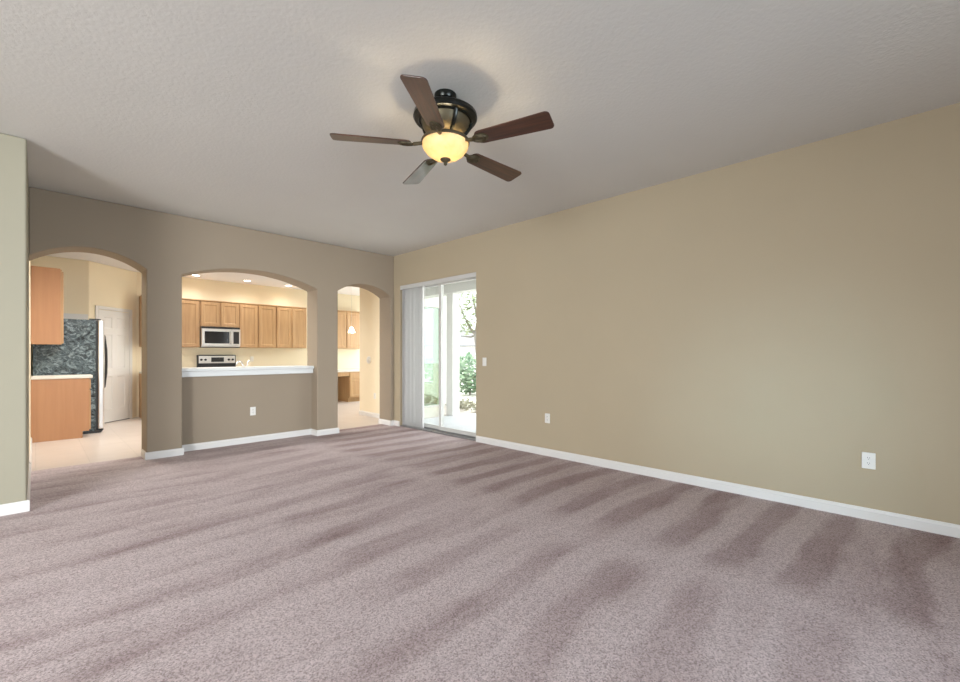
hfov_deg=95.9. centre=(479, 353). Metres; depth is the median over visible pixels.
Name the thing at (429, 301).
wall
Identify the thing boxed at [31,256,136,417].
wall
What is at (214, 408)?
wall
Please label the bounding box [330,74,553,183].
ceiling fan
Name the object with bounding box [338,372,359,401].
base cabinet
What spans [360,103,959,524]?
wall
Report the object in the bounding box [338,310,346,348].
upper cabinet
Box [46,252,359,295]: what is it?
ceiling
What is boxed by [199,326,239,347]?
microwave
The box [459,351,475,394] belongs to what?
shrub
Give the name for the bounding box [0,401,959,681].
floor
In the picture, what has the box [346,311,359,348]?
upper cabinet
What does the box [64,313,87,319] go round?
trim
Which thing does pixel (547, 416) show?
wall outlet
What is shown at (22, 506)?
baseboard
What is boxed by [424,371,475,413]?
ground
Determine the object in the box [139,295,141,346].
upper cabinet
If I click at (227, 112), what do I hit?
ceiling
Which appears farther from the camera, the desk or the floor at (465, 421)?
the desk
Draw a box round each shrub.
[424,353,432,381]
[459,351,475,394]
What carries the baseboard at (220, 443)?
attached to the wall at (165, 248)
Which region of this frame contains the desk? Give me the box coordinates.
[338,369,359,376]
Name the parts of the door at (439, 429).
sash, sash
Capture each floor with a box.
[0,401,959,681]
[424,413,475,431]
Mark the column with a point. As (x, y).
(452, 299)
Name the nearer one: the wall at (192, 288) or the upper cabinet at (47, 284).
the upper cabinet at (47, 284)
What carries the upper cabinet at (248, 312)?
attached to the wall at (192, 288)
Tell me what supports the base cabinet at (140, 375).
on the floor at (379, 552)
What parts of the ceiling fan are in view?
blade, blade, blade, lamp shade, blade, blade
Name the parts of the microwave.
door, control panel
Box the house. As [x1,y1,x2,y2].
[424,330,475,370]
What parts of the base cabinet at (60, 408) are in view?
door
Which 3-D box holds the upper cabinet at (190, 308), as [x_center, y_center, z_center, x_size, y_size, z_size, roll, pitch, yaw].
[-6.272,-0.651,9.200,0.330,1.022,0.482,0,0,44]
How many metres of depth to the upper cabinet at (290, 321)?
10.63 m
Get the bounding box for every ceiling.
[0,0,959,255]
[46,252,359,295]
[424,279,475,298]
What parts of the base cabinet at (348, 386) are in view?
drawer, door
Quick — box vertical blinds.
[400,272,475,427]
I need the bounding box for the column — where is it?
[446,293,458,415]
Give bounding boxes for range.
[197,355,235,366]
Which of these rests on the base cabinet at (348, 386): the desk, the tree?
the desk
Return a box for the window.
[424,307,432,383]
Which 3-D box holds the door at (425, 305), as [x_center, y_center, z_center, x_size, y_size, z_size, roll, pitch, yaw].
[-1.486,0.055,10.125,0.100,2.450,1.530,0,0,44]
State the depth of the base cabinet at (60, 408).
6.43 m
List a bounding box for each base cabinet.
[31,378,90,442]
[139,374,141,418]
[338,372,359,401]
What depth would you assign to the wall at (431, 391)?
11.02 m
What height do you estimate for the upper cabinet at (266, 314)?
1.022 m
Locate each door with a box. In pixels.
[95,305,131,422]
[400,277,475,440]
[424,304,438,407]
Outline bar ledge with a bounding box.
[182,365,313,376]
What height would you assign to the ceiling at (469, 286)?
0.250 m
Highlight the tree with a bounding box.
[459,292,475,353]
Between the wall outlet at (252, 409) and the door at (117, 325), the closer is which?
the wall outlet at (252, 409)
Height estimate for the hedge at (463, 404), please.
0.405 m
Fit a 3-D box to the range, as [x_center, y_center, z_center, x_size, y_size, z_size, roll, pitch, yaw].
[-5.696,0.637,9.515,0.701,1.225,0.756,0,0,44]
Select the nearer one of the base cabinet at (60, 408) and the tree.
the base cabinet at (60, 408)
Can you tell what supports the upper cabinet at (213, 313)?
attached to the wall at (192, 288)
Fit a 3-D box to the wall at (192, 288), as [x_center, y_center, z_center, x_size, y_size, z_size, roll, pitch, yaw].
[-5.530,-0.185,10.309,0.150,2.930,7.450,0,0,44]
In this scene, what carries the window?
in the wall at (431, 391)
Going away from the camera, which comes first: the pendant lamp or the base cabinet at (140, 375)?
the base cabinet at (140, 375)
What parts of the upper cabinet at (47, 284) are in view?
frame, door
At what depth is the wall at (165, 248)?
5.46 m
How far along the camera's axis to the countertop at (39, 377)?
6.49 m
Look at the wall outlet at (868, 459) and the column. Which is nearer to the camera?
the wall outlet at (868, 459)
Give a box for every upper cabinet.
[31,266,63,344]
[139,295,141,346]
[182,298,199,346]
[200,299,238,327]
[239,303,257,347]
[258,304,275,347]
[276,305,306,347]
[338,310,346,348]
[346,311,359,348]
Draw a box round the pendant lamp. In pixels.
[348,327,354,332]
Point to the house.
(466, 344)
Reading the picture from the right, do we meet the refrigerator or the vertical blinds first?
the vertical blinds
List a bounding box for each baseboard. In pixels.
[0,463,30,515]
[29,410,393,463]
[394,420,959,537]
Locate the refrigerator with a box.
[33,319,107,433]
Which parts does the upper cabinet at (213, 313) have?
door, crown, door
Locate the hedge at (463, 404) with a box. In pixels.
[445,398,475,410]
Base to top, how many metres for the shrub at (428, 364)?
1.370 m
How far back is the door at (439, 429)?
7.02 m
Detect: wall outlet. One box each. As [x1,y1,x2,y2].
[250,407,255,415]
[545,413,549,422]
[862,452,875,469]
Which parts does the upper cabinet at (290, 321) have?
door, crown, door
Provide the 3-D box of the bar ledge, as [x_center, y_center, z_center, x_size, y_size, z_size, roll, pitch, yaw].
[-3.388,0.247,6.346,0.450,0.114,1.766,0,0,44]
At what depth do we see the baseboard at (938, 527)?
3.85 m
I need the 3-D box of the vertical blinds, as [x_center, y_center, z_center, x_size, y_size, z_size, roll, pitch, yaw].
[-0.704,0.026,7.019,1.891,2.448,0.080,0,0,44]
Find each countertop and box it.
[31,374,92,379]
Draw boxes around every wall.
[0,133,28,504]
[29,187,393,451]
[29,261,30,454]
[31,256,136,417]
[136,272,359,416]
[182,373,311,444]
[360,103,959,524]
[424,296,445,405]
[424,308,438,403]
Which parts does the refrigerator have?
door, handle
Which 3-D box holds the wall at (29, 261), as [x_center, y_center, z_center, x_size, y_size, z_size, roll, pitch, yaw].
[-6.526,-0.185,6.184,4.180,2.930,0.150,0,0,44]
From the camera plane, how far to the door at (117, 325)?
8.27 m
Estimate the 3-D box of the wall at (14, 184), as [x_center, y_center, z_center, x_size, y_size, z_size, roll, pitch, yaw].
[-5.920,-0.235,2.522,1.800,3.030,4.550,0,0,44]

